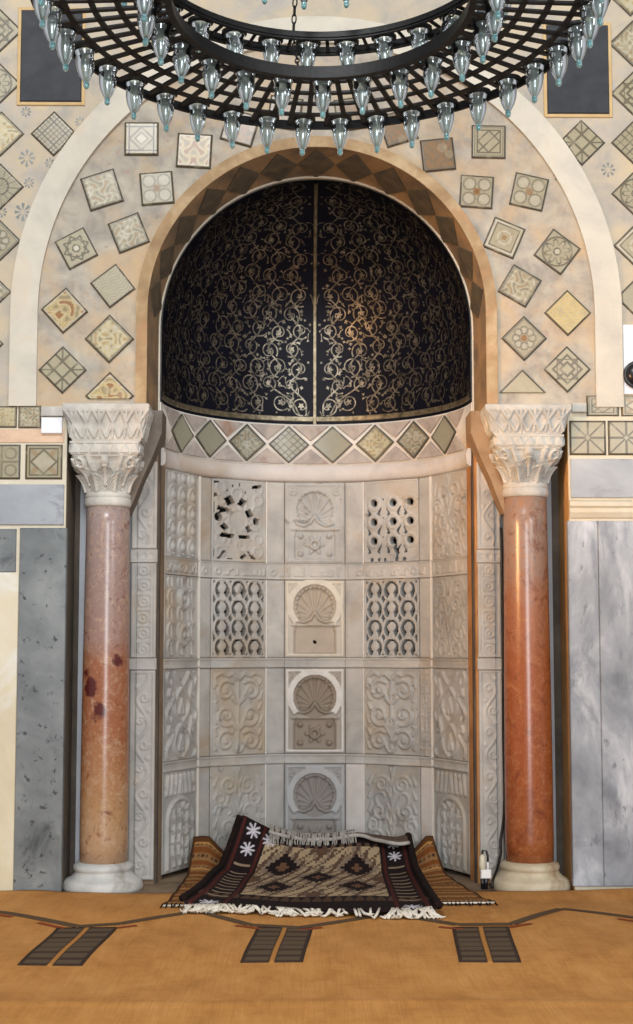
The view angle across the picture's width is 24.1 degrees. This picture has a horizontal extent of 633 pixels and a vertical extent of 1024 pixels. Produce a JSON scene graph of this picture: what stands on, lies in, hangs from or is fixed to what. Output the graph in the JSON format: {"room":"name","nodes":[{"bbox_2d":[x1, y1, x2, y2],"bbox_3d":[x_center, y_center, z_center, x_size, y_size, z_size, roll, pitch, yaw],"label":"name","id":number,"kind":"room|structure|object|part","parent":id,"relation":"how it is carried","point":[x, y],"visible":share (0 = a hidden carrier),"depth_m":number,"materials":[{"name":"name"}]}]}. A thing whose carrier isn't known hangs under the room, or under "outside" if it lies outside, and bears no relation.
{"room":"mosque","nodes":[
{"label":"mosque","id":0,"kind":"room"},
{"bbox_2d":[70,450,160,883],"bbox_3d":[-1.314,0.881,9.747,0.563,3.049,0.120,0,-5,-1],"label":"wall","id":1,"kind":"structure","parent":0,"point":[80,509],"depth_m":9.70,"materials":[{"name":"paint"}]},
{"bbox_2d":[0,0,632,891],"bbox_3d":[0.000,-0.905,9.718,6.600,6.600,0.456,0,-5,-1],"label":"wall","id":2,"kind":"structure","parent":0,"point":[100,207],"depth_m":9.58,"materials":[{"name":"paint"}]},
{"bbox_2d":[17,7,85,105],"bbox_3d":[-1.730,-2.974,9.704,0.442,0.660,0.050,0,-5,-1],"label":"wall panel","id":3,"kind":"object","parent":2,"relation":"attached to","point":[42,80],"visible":0.78,"depth_m":9.67,"materials":[{"name":"grey stone"}]},
{"bbox_2d":[543,22,612,117],"bbox_3d":[1.709,-2.894,9.733,0.448,0.641,0.050,0,-5,-1],"label":"wall panel","id":4,"kind":"object","parent":2,"relation":"attached to","point":[585,91],"visible":0.76,"depth_m":9.70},
{"bbox_3d":[2.456,-0.017,9.450,1.692,0.122,0.036,0,-5,-1],"label":"moulding","id":5,"kind":"part","parent":2,"relation":"part of","materials":[{"name":"beige stone"}]},
{"bbox_2d":[623,361,632,387],"bbox_3d":[2.056,-0.881,9.497,0.180,0.180,0.070,0,-5,-1],"label":"round wall fixture","id":6,"kind":"object","parent":2,"relation":"attached to","point":[628,371],"visible":1,"depth_m":9.49,"materials":[{"name":"black metal"}]},
{"bbox_3d":[2.094,-0.979,9.568,0.242,0.453,0.052,0,-5,-1],"label":"white panel","id":7,"kind":"part","parent":2,"relation":"part of","materials":[{"name":"white paint"}]},
{"bbox_2d":[63,867,571,892],"bbox_3d":[0.059,1.954,3.736,12.000,0.200,17.000,0,-5,-1],"label":"floor","id":8,"kind":"structure","parent":0,"point":[169,882],"depth_m":9.62,"materials":[{"name":"paint"}]},
{"bbox_2d":[62,403,153,892],"bbox_3d":[-1.331,0.857,9.488,0.559,3.049,0.559,0,-5,-1],"label":"marble column","id":9,"kind":"structure","parent":8,"relation":"on","point":[106,448],"depth_m":9.37,"materials":[{"name":"pink stone"}]},
{"bbox_2d":[134,402,497,883],"bbox_3d":[-0.008,0.881,10.278,2.340,3.147,1.211,0,-5,-1],"label":"niche","id":10,"kind":"object","parent":8,"relation":"on","point":[315,670],"visible":0.95,"depth_m":10.54,"materials":[{"name":"stone"}]},
{"bbox_2d":[128,462,157,879],"bbox_3d":[-1.131,1.016,9.666,0.178,2.706,0.031,0,-5,-1],"label":"carved wall panel","id":11,"kind":"object","parent":10,"relation":"attached to","point":[143,668],"visible":0.94,"depth_m":9.65,"materials":[{"name":"stone"}]},
{"bbox_3d":[-0.936,2.074,10.001,0.070,0.660,0.486,-2,-6,23],"label":"carved panel","id":12,"kind":"part","parent":10,"relation":"part of","materials":[{"name":"stone"}]},
{"bbox_3d":[-0.935,1.370,10.066,0.072,0.610,0.486,-2,-6,23],"label":"carved panel","id":13,"kind":"part","parent":10,"relation":"part of","materials":[{"name":"stone"}]},
{"bbox_3d":[-0.933,0.715,10.126,0.077,0.560,0.486,-2,-6,23],"label":"carved panel","id":14,"kind":"part","parent":10,"relation":"part of","materials":[{"name":"stone"}]},
{"bbox_3d":[-0.933,0.023,10.190,0.076,0.590,0.486,-2,-6,23],"label":"carved panel","id":15,"kind":"part","parent":10,"relation":"part of","materials":[{"name":"stone"}]},
{"bbox_3d":[-0.566,2.117,10.457,0.451,0.660,0.058,3,-6,-33],"label":"carved panel","id":16,"kind":"part","parent":10,"relation":"part of","materials":[{"name":"stone"}]},
{"bbox_3d":[-0.564,1.412,10.520,0.451,0.610,0.064,3,-6,-33],"label":"carved panel","id":17,"kind":"part","parent":10,"relation":"part of","materials":[{"name":"stone"}]},
{"bbox_3d":[-0.566,0.757,10.583,0.451,0.560,0.058,3,-6,-33],"label":"carved panel","id":18,"kind":"part","parent":10,"relation":"part of","materials":[{"name":"stone"}]},
{"bbox_3d":[-0.566,0.066,10.648,0.451,0.590,0.057,3,-6,-33],"label":"carved panel","id":19,"kind":"part","parent":10,"relation":"part of","materials":[{"name":"stone"}]},
{"bbox_3d":[-0.012,2.132,10.621,0.435,0.660,0.068,0,-5,-1],"label":"carved panel","id":20,"kind":"part","parent":10,"relation":"part of","materials":[{"name":"stone"}]},
{"bbox_3d":[-0.012,1.428,10.685,0.435,0.610,0.072,0,-5,-1],"label":"carved panel","id":21,"kind":"part","parent":10,"relation":"part of","materials":[{"name":"stone"}]},
{"bbox_3d":[-0.012,0.773,10.747,0.435,0.560,0.070,0,-5,-1],"label":"carved panel","id":22,"kind":"part","parent":10,"relation":"part of","materials":[{"name":"stone"}]},
{"bbox_3d":[-0.012,0.081,10.813,0.435,0.590,0.067,0,-5,-1],"label":"carved panel","id":23,"kind":"part","parent":10,"relation":"part of","materials":[{"name":"stone"}]},
{"bbox_2d":[160,180,471,424],"bbox_3d":[-0.008,-1.442,10.493,2.140,1.513,1.092,0,-5,-1],"label":"dome","id":24,"kind":"object","parent":10,"relation":"on","point":[308,302],"visible":1,"depth_m":10.67,"materials":[{"name":"paint"}]},
{"bbox_3d":[-0.008,-0.731,10.417,2.058,0.040,1.029,0,-5,-1],"label":"border rail","id":25,"kind":"part","parent":24,"relation":"part of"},
{"bbox_3d":[-0.008,-0.321,10.387,2.179,0.131,1.055,0,-5,-1],"label":"cornice","id":26,"kind":"part","parent":10,"relation":"part of","materials":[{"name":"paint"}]},
{"bbox_3d":[0.544,0.067,10.659,0.451,0.590,0.057,-3,-6,32],"label":"carved panel","id":27,"kind":"part","parent":10,"relation":"part of","materials":[{"name":"stone"}]},
{"bbox_3d":[0.541,1.413,10.528,0.451,0.610,0.070,-3,-6,32],"label":"carved panel","id":28,"kind":"part","parent":10,"relation":"part of","materials":[{"name":"stone"}]},
{"bbox_3d":[0.544,0.758,10.594,0.451,0.560,0.058,-3,-6,32],"label":"carved panel","id":29,"kind":"part","parent":10,"relation":"part of","materials":[{"name":"stone"}]},
{"bbox_3d":[0.544,2.118,10.467,0.451,0.660,0.060,-3,-6,32],"label":"carved panel","id":30,"kind":"part","parent":10,"relation":"part of","materials":[{"name":"stone"}]},
{"bbox_3d":[0.928,0.025,10.213,0.060,0.590,0.486,2,-6,-24],"label":"carved panel","id":31,"kind":"part","parent":10,"relation":"part of","materials":[{"name":"stone"}]},
{"bbox_3d":[0.928,0.717,10.149,0.060,0.560,0.486,2,-6,-24],"label":"carved panel","id":32,"kind":"part","parent":10,"relation":"part of","materials":[{"name":"stone"}]},
{"bbox_3d":[0.925,1.372,10.086,0.068,0.610,0.486,2,-6,-24],"label":"carved panel","id":33,"kind":"part","parent":10,"relation":"part of","materials":[{"name":"stone"}]},
{"bbox_3d":[0.926,2.076,10.021,0.065,0.660,0.486,2,-6,-24],"label":"carved panel","id":34,"kind":"part","parent":10,"relation":"part of","materials":[{"name":"stone"}]},
{"bbox_2d":[476,462,503,878],"bbox_3d":[1.133,1.018,9.689,0.166,2.706,0.031,0,-5,-1],"label":"carved wall panel","id":35,"kind":"object","parent":10,"relation":"attached to","point":[489,668],"visible":0.91,"depth_m":9.68,"materials":[{"name":"stone"}]},
{"bbox_2d":[0,888,632,1023],"bbox_3d":[0.036,2.034,5.982,6.400,0.054,6.489,0,-5,-1],"label":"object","id":36,"kind":"structure","parent":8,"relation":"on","point":[532,957],"depth_m":7.02,"materials":[{"name":"orange carpet"}]},
{"bbox_2d":[160,836,497,907],"bbox_3d":[0.069,2.239,9.284,1.945,0.224,1.621,0,-5,-1],"label":"kilim","id":37,"kind":"object","parent":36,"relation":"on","point":[206,854],"visible":0.2,"depth_m":9.74,"materials":[{"name":"fabric"}]},
{"bbox_2d":[179,815,445,918],"bbox_3d":[-0.059,2.152,9.169,1.525,0.362,2.103,0,-5,-1],"label":"rug","id":38,"kind":"object","parent":37,"relation":"on","point":[260,867],"visible":1,"depth_m":9.40,"materials":[{"name":"fabric"}]},
{"bbox_3d":[0.076,2.263,8.568,1.921,0.010,0.012,0,-5,-3],"label":"edge cord","id":39,"kind":"part","parent":37,"relation":"part of","materials":[{"name":"fabric"}]},
{"bbox_2d":[479,850,490,889],"bbox_3d":[1.046,2.219,9.219,0.074,0.240,0.040,0,-5,-1],"label":"plug","id":40,"kind":"object","parent":8,"relation":"on","point":[485,874],"visible":1,"depth_m":9.20,"materials":[{"name":"white plastic"}]},
{"bbox_3d":[1.042,2.299,9.210,0.047,0.081,0.028,0,-5,-1],"label":"plug stem","id":41,"kind":"part","parent":40,"relation":"part of","materials":[{"name":"black plastic"}]},
{"bbox_2d":[480,404,571,890],"bbox_3d":[1.336,0.860,9.516,0.559,3.049,0.559,0,-5,-1],"label":"marble column","id":42,"kind":"structure","parent":8,"relation":"on","point":[527,441],"depth_m":9.39,"materials":[{"name":"stone"}]},
{"bbox_2d":[488,527,504,888],"bbox_3d":[1.131,1.208,9.440,0.056,2.259,0.451,-2,-6,17],"label":"cable","id":43,"kind":"object","parent":42,"relation":"attached to","point":[491,884],"visible":0.91,"depth_m":9.63,"materials":[{"name":"black plastic"}]},
{"bbox_2d":[30,0,610,155],"bbox_3d":[0.016,-3.244,6.328,2.436,2.769,2.431,0,-5,-1],"label":"chandelier","id":44,"kind":"object","parent":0,"point":[377,69],"depth_m":6.84,"materials":[{"name":"black metal"}]},
{"bbox_3d":[-1.103,-2.131,5.963,0.097,0.204,0.097,3,-6,-30],"label":"glass lamp","id":45,"kind":"part","parent":44,"relation":"part of","materials":[{"name":"clear glass"}]},
{"bbox_3d":[-1.131,-2.079,6.137,0.019,0.068,0.018,-4,-7,42],"label":"bulb","id":46,"kind":"part","parent":44,"relation":"part of","materials":[{"name":"white"}]},
{"bbox_3d":[-1.131,-2.096,6.139,0.098,0.202,0.098,-4,-7,42],"label":"glass lamp","id":47,"kind":"part","parent":44,"relation":"part of","materials":[{"name":"clear glass"}]},
{"bbox_3d":[-1.128,-2.062,6.316,0.097,0.204,0.097,-2,-6,23],"label":"glass lamp","id":48,"kind":"part","parent":44,"relation":"part of","materials":[{"name":"clear glass"}]},
{"bbox_3d":[-1.124,-2.045,6.312,0.018,0.068,0.019,2,-8,-29],"label":"bulb","id":49,"kind":"part","parent":44,"relation":"part of","materials":[{"name":"white"}]},
{"bbox_3d":[-1.099,-2.028,6.493,0.098,0.204,0.098,-4,-6,34],"label":"glass lamp","id":50,"kind":"part","parent":44,"relation":"part of","materials":[{"name":"clear glass"}]},
{"bbox_3d":[-1.098,-2.010,6.496,0.018,0.068,0.019,1,-3,-41],"label":"bulb","id":51,"kind":"part","parent":44,"relation":"part of","materials":[{"name":"white glass"}]},
{"bbox_3d":[-1.041,-1.996,6.661,0.098,0.204,0.098,-1,-5,13],"label":"glass lamp","id":52,"kind":"part","parent":44,"relation":"part of","materials":[{"name":"clear glass"}]},
{"bbox_3d":[-1.036,-1.978,6.661,0.019,0.068,0.018,-8,-6,43],"label":"bulb","id":53,"kind":"part","parent":44,"relation":"part of","materials":[{"name":"white glass"}]},
{"bbox_3d":[-0.959,-1.964,6.817,0.098,0.202,0.098,4,-8,-30],"label":"glass lamp","id":54,"kind":"part","parent":44,"relation":"part of","materials":[{"name":"clear glass"}]},
{"bbox_3d":[-0.959,-1.947,6.815,0.018,0.068,0.019,4,-8,-30],"label":"bulb","id":55,"kind":"part","parent":44,"relation":"part of","materials":[{"name":"white glass"}]},
{"bbox_3d":[-0.854,-1.919,6.960,0.019,0.068,0.018,-2,-7,29],"label":"bulb","id":56,"kind":"part","parent":44,"relation":"part of","materials":[{"name":"white glass"}]},
{"bbox_3d":[-0.854,-1.936,6.962,0.098,0.202,0.098,-2,-7,29],"label":"glass lamp","id":57,"kind":"part","parent":44,"relation":"part of","materials":[{"name":"clear glass"}]},
{"bbox_3d":[-0.706,-2.104,6.095,0.097,0.204,0.097,0,-5,1],"label":"glass lamp","id":58,"kind":"part","parent":44,"relation":"part of","materials":[{"name":"clear glass"}]},
{"bbox_3d":[-0.706,-2.087,6.089,0.018,0.068,0.019,6,-10,-37],"label":"bulb","id":59,"kind":"part","parent":44,"relation":"part of","materials":[{"name":"white"}]},
{"bbox_3d":[-0.720,-2.050,6.279,0.018,0.068,0.019,3,-3,-7],"label":"bulb","id":60,"kind":"part","parent":44,"relation":"part of","materials":[{"name":"white"}]},
{"bbox_3d":[-0.715,-2.069,6.277,0.097,0.204,0.097,-3,-6,30],"label":"glass lamp","id":61,"kind":"part","parent":44,"relation":"part of","materials":[{"name":"clear glass"}]},
{"bbox_3d":[-0.677,-2.034,6.454,0.097,0.203,0.097,1,-6,-15],"label":"glass lamp","id":62,"kind":"part","parent":44,"relation":"part of","materials":[{"name":"clear glass"}]},
{"bbox_3d":[-0.676,-2.017,6.449,0.018,0.068,0.019,-4,-8,22],"label":"bulb","id":63,"kind":"part","parent":44,"relation":"part of","materials":[{"name":"white"}]},
{"bbox_3d":[-0.723,-1.912,7.088,0.098,0.204,0.098,-2,-6,19],"label":"glass lamp","id":64,"kind":"part","parent":44,"relation":"part of","materials":[{"name":"clear glass"}]},
{"bbox_3d":[-0.719,-1.895,7.088,0.019,0.068,0.018,-1,-5,-11],"label":"bulb","id":65,"kind":"part","parent":44,"relation":"part of","materials":[{"name":"white"}]},
{"bbox_3d":[-0.666,-2.221,6.777,0.098,0.202,0.098,-4,-5,38],"label":"glass lamp","id":66,"kind":"part","parent":44,"relation":"part of","materials":[{"name":"clear glass"}]},
{"bbox_3d":[-0.600,-1.985,6.612,0.018,0.068,0.019,3,-7,-11],"label":"bulb","id":67,"kind":"part","parent":44,"relation":"part of","materials":[{"name":"white glass"}]},
{"bbox_3d":[-0.597,-2.002,6.617,0.098,0.204,0.098,-2,-6,19],"label":"glass lamp","id":68,"kind":"part","parent":44,"relation":"part of","materials":[{"name":"clear glass"}]},
{"bbox_3d":[-0.576,-1.892,7.192,0.098,0.202,0.098,2,-6,-29],"label":"glass lamp","id":69,"kind":"part","parent":44,"relation":"part of","materials":[{"name":"clear glass"}]},
{"bbox_3d":[-0.576,-1.875,7.190,0.018,0.068,0.019,2,-6,-29],"label":"bulb","id":70,"kind":"part","parent":44,"relation":"part of","materials":[{"name":"white glass"}]},
{"bbox_3d":[-0.540,-2.197,6.905,0.098,0.204,0.098,-5,-7,44],"label":"glass lamp","id":71,"kind":"part","parent":44,"relation":"part of","materials":[{"name":"clear glass"}]},
{"bbox_3d":[-0.477,-1.975,6.754,0.098,0.202,0.098,3,-7,-21],"label":"glass lamp","id":72,"kind":"part","parent":44,"relation":"part of","materials":[{"name":"clear glass"}]},
{"bbox_3d":[-0.477,-1.958,6.752,0.018,0.068,0.019,3,-7,-21],"label":"bulb","id":73,"kind":"part","parent":44,"relation":"part of","materials":[{"name":"white glass"}]},
{"bbox_3d":[-0.413,-1.876,7.271,0.098,0.202,0.098,0,-6,-9],"label":"glass lamp","id":74,"kind":"part","parent":44,"relation":"part of","materials":[{"name":"clear glass"}]},
{"bbox_3d":[-0.413,-1.859,7.269,0.019,0.068,0.018,0,-6,-9],"label":"bulb","id":75,"kind":"part","parent":44,"relation":"part of","materials":[{"name":"white glass"}]},
{"bbox_3d":[-0.387,-2.178,7.004,0.097,0.204,0.097,-3,-6,31],"label":"glass lamp","id":76,"kind":"part","parent":44,"relation":"part of","materials":[{"name":"clear glass"}]},
{"bbox_3d":[-0.325,-1.954,6.860,0.098,0.202,0.098,3,-6,-37],"label":"glass lamp","id":77,"kind":"part","parent":44,"relation":"part of","materials":[{"name":"clear glass"}]},
{"bbox_3d":[-0.325,-1.937,6.859,0.019,0.068,0.018,3,-6,-37],"label":"bulb","id":78,"kind":"part","parent":44,"relation":"part of","materials":[{"name":"white glass"}]},
{"bbox_3d":[-0.243,-1.867,7.325,0.098,0.203,0.098,-5,-7,45],"label":"glass lamp","id":79,"kind":"part","parent":44,"relation":"part of","materials":[{"name":"clear glass"}]},
{"bbox_3d":[-0.244,-1.849,7.327,0.018,0.068,0.019,-3,-4,45],"label":"bulb","id":80,"kind":"part","parent":44,"relation":"part of","materials":[{"name":"white glass"}]},
{"bbox_3d":[-0.218,-2.165,7.071,0.098,0.204,0.098,-2,-6,20],"label":"glass lamp","id":81,"kind":"part","parent":44,"relation":"part of","materials":[{"name":"clear glass"}]},
{"bbox_3d":[-0.160,-1.926,6.920,0.018,0.068,0.019,-1,-7,29],"label":"bulb","id":82,"kind":"part","parent":44,"relation":"part of","materials":[{"name":"white glass"}]},
{"bbox_3d":[-0.155,-1.943,6.923,0.098,0.204,0.098,-5,-7,44],"label":"glass lamp","id":83,"kind":"part","parent":44,"relation":"part of","materials":[{"name":"clear glass"}]},
{"bbox_3d":[-0.103,-2.382,7.002,0.025,0.222,0.093,1,-5,-9],"label":"chain","id":84,"kind":"part","parent":44,"relation":"part of","materials":[{"name":"black metal"}]},
{"bbox_3d":[-0.097,-2.148,6.942,0.023,0.212,0.169,1,-5,-9],"label":"chain","id":85,"kind":"part","parent":44,"relation":"part of","materials":[{"name":"black metal"}]},
{"bbox_3d":[-0.068,-1.861,7.352,0.098,0.202,0.098,2,-5,-1],"label":"glass lamp","id":86,"kind":"part","parent":44,"relation":"part of","materials":[{"name":"clear glass"}]},
{"bbox_3d":[-0.068,-1.844,7.350,0.018,0.068,0.019,2,-5,-1],"label":"bulb","id":87,"kind":"part","parent":44,"relation":"part of","materials":[{"name":"white glass"}]},
{"bbox_3d":[-0.056,-2.433,6.902,0.098,0.202,0.098,-1,-5,24],"label":"glass lamp","id":88,"kind":"part","parent":44,"relation":"part of","materials":[{"name":"clear glass"}]},
{"bbox_3d":[-0.044,-2.142,7.098,0.018,0.068,0.019,2,-6,3],"label":"bulb","id":89,"kind":"part","parent":44,"relation":"part of","materials":[{"name":"white glass"}]},
{"bbox_3d":[-0.040,-2.159,7.101,0.098,0.204,0.098,-2,-6,17],"label":"glass lamp","id":90,"kind":"part","parent":44,"relation":"part of","materials":[{"name":"clear glass"}]},
{"bbox_3d":[0.029,-1.939,6.944,0.098,0.203,0.098,-2,-6,17],"label":"glass lamp","id":91,"kind":"part","parent":44,"relation":"part of","materials":[{"name":"clear glass"}]},
{"bbox_3d":[0.029,-1.921,6.945,0.018,0.068,0.019,-2,-4,32],"label":"bulb","id":92,"kind":"part","parent":44,"relation":"part of","materials":[{"name":"white glass"}]},
{"bbox_3d":[0.116,-1.861,7.350,0.098,0.202,0.098,0,-5,-4],"label":"glass lamp","id":93,"kind":"part","parent":44,"relation":"part of","materials":[{"name":"clear glass"}]},
{"bbox_3d":[0.116,-1.845,7.348,0.018,0.068,0.019,0,-5,-4],"label":"bulb","id":94,"kind":"part","parent":44,"relation":"part of","materials":[{"name":"white glass"}]},
{"bbox_3d":[0.132,-2.436,6.895,0.097,0.204,0.097,-4,-7,40],"label":"glass lamp","id":95,"kind":"part","parent":44,"relation":"part of","materials":[{"name":"clear glass"}]},
{"bbox_3d":[0.144,-2.161,7.094,0.098,0.204,0.098,-2,-6,21],"label":"glass lamp","id":96,"kind":"part","parent":44,"relation":"part of","materials":[{"name":"clear glass"}]},
{"bbox_3d":[0.148,-2.143,7.091,0.019,0.068,0.018,-7,-7,35],"label":"bulb","id":97,"kind":"part","parent":44,"relation":"part of","materials":[{"name":"white glass"}]},
{"bbox_3d":[0.211,-1.945,6.917,0.098,0.204,0.098,-3,-6,27],"label":"glass lamp","id":98,"kind":"part","parent":44,"relation":"part of","materials":[{"name":"clear glass"}]},
{"bbox_3d":[0.212,-1.927,6.910,0.018,0.068,0.019,-5,-10,27],"label":"bulb","id":99,"kind":"part","parent":44,"relation":"part of","materials":[{"name":"white glass"}]},
{"bbox_3d":[0.296,-1.867,7.322,0.098,0.202,0.098,-3,-5,15],"label":"glass lamp","id":100,"kind":"part","parent":44,"relation":"part of","materials":[{"name":"clear glass"}]},
{"bbox_3d":[0.297,-1.850,7.320,0.018,0.068,0.019,-3,-5,15],"label":"bulb","id":101,"kind":"part","parent":44,"relation":"part of","materials":[{"name":"white"}]},
{"bbox_3d":[0.321,-2.170,7.049,0.098,0.204,0.098,-1,-5,13],"label":"glass lamp","id":102,"kind":"part","parent":44,"relation":"part of","materials":[{"name":"clear glass"}]},
{"bbox_3d":[0.382,-1.958,6.848,0.098,0.204,0.098,-1,-5,12],"label":"glass lamp","id":103,"kind":"part","parent":44,"relation":"part of","materials":[{"name":"clear glass"}]},
{"bbox_3d":[0.385,-1.941,6.844,0.019,0.068,0.018,-8,-9,41],"label":"bulb","id":104,"kind":"part","parent":44,"relation":"part of","materials":[{"name":"white"}]},
{"bbox_3d":[0.466,-1.878,7.266,0.098,0.202,0.098,1,-5,-20],"label":"glass lamp","id":105,"kind":"part","parent":44,"relation":"part of","materials":[{"name":"clear glass"}]},
{"bbox_3d":[0.466,-1.861,7.265,0.019,0.068,0.018,1,-5,-20],"label":"bulb","id":106,"kind":"part","parent":44,"relation":"part of","materials":[{"name":"white glass"}]},
{"bbox_3d":[0.486,-2.184,6.971,0.098,0.202,0.098,1,-5,-31],"label":"glass lamp","id":107,"kind":"part","parent":44,"relation":"part of","materials":[{"name":"clear glass"}]},
{"bbox_3d":[0.523,-1.962,6.741,0.018,0.068,0.019,3,-4,-11],"label":"bulb","id":108,"kind":"part","parent":44,"relation":"part of","materials":[{"name":"white glass"}]},
{"bbox_3d":[0.528,-1.980,6.740,0.098,0.204,0.098,-2,-6,19],"label":"glass lamp","id":109,"kind":"part","parent":44,"relation":"part of","materials":[{"name":"clear glass"}]},
{"bbox_3d":[0.578,-2.198,6.688,0.168,0.216,0.022,4,-7,-39],"label":"chain","id":110,"kind":"part","parent":44,"relation":"part of","materials":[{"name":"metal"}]},
{"bbox_3d":[0.627,-1.895,7.183,0.098,0.202,0.098,-3,-6,19],"label":"glass lamp","id":111,"kind":"part","parent":44,"relation":"part of","materials":[{"name":"clear glass"}]},
{"bbox_3d":[0.627,-1.878,7.181,0.018,0.068,0.019,-3,-6,19],"label":"bulb","id":112,"kind":"part","parent":44,"relation":"part of","materials":[{"name":"white glass"}]},
{"bbox_3d":[0.626,-2.207,6.858,0.098,0.204,0.098,-2,-6,17],"label":"glass lamp","id":113,"kind":"part","parent":44,"relation":"part of","materials":[{"name":"clear glass"}]},
{"bbox_3d":[0.645,-2.007,6.597,0.098,0.202,0.098,-3,-6,14],"label":"glass lamp","id":114,"kind":"part","parent":44,"relation":"part of","materials":[{"name":"clear glass"}]},
{"bbox_3d":[0.645,-1.990,6.595,0.018,0.068,0.019,-3,-6,14],"label":"bulb","id":115,"kind":"part","parent":44,"relation":"part of","materials":[{"name":"white"}]},
{"bbox_3d":[0.770,-1.916,7.078,0.098,0.203,0.098,-2,-6,20],"label":"glass lamp","id":116,"kind":"part","parent":44,"relation":"part of","materials":[{"name":"clear glass"}]},
{"bbox_3d":[0.771,-1.898,7.080,0.019,0.068,0.018,-3,-4,35],"label":"bulb","id":117,"kind":"part","parent":44,"relation":"part of","materials":[{"name":"white glass"}]},
{"bbox_3d":[0.719,-2.039,6.431,0.098,0.202,0.098,4,-7,-30],"label":"glass lamp","id":118,"kind":"part","parent":44,"relation":"part of","materials":[{"name":"clear glass"}]},
{"bbox_3d":[0.719,-2.022,6.429,0.019,0.068,0.018,4,-7,-30],"label":"bulb","id":119,"kind":"part","parent":44,"relation":"part of","materials":[{"name":"white"}]},
{"bbox_3d":[0.750,-2.074,6.252,0.098,0.202,0.098,-4,-8,35],"label":"glass lamp","id":120,"kind":"part","parent":44,"relation":"part of","materials":[{"name":"clear glass"}]},
{"bbox_3d":[0.750,-2.057,6.250,0.018,0.068,0.019,-4,-8,35],"label":"bulb","id":121,"kind":"part","parent":44,"relation":"part of","materials":[{"name":"white"}]},
{"bbox_3d":[0.738,-2.109,6.071,0.098,0.202,0.098,4,-8,-37],"label":"glass lamp","id":122,"kind":"part","parent":44,"relation":"part of","materials":[{"name":"clear glass"}]},
{"bbox_3d":[0.738,-2.092,6.070,0.019,0.068,0.018,4,-8,-37],"label":"bulb","id":123,"kind":"part","parent":44,"relation":"part of","materials":[{"name":"white"}]},
{"bbox_3d":[0.897,-1.941,6.950,0.097,0.204,0.097,-1,-5,6],"label":"glass lamp","id":124,"kind":"part","parent":44,"relation":"part of","materials":[{"name":"clear glass"}]},
{"bbox_3d":[0.895,-1.924,6.944,0.019,0.068,0.018,-3,-9,28],"label":"bulb","id":125,"kind":"part","parent":44,"relation":"part of","materials":[{"name":"white glass"}]},
{"bbox_3d":[1.002,-1.969,6.805,0.097,0.204,0.097,-3,-6,33],"label":"glass lamp","id":126,"kind":"part","parent":44,"relation":"part of","materials":[{"name":"clear glass"}]},
{"bbox_3d":[0.999,-1.952,6.800,0.019,0.068,0.018,-5,-10,40],"label":"bulb","id":127,"kind":"part","parent":44,"relation":"part of","materials":[{"name":"white glass"}]},
{"bbox_3d":[1.083,-2.000,6.646,0.097,0.203,0.097,0,-5,4],"label":"glass lamp","id":128,"kind":"part","parent":44,"relation":"part of","materials":[{"name":"clear glass"}]},
{"bbox_3d":[1.082,-1.983,6.641,0.018,0.068,0.019,-1,-8,11],"label":"bulb","id":129,"kind":"part","parent":44,"relation":"part of","materials":[{"name":"white"}]},
{"bbox_3d":[1.138,-2.033,6.477,0.097,0.204,0.097,-5,-7,44],"label":"glass lamp","id":130,"kind":"part","parent":44,"relation":"part of","materials":[{"name":"clear glass"}]},
{"bbox_3d":[1.141,-2.016,6.472,0.018,0.068,0.019,1,-8,-23],"label":"bulb","id":131,"kind":"part","parent":44,"relation":"part of","materials":[{"name":"white"}]},
{"bbox_3d":[1.164,-2.067,6.301,0.098,0.203,0.098,-2,-6,19],"label":"glass lamp","id":132,"kind":"part","parent":44,"relation":"part of","materials":[{"name":"clear glass"}]},
{"bbox_3d":[1.161,-2.050,6.301,0.019,0.068,0.018,3,-4,-10],"label":"bulb","id":133,"kind":"part","parent":44,"relation":"part of","materials":[{"name":"white"}]},
{"bbox_3d":[1.164,-2.102,6.123,0.097,0.204,0.097,3,-6,-28],"label":"glass lamp","id":134,"kind":"part","parent":44,"relation":"part of","materials":[{"name":"clear glass"}]},
{"bbox_3d":[1.167,-2.084,6.124,0.019,0.068,0.018,-2,-4,-6],"label":"bulb","id":135,"kind":"part","parent":44,"relation":"part of","materials":[{"name":"white"}]},
{"bbox_2d":[470,450,563,882],"bbox_3d":[1.316,0.884,9.774,0.578,3.049,0.120,0,-5,-1],"label":"wall","id":136,"kind":"structure","parent":0,"point":[552,500],"depth_m":9.72,"materials":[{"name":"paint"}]}
]}

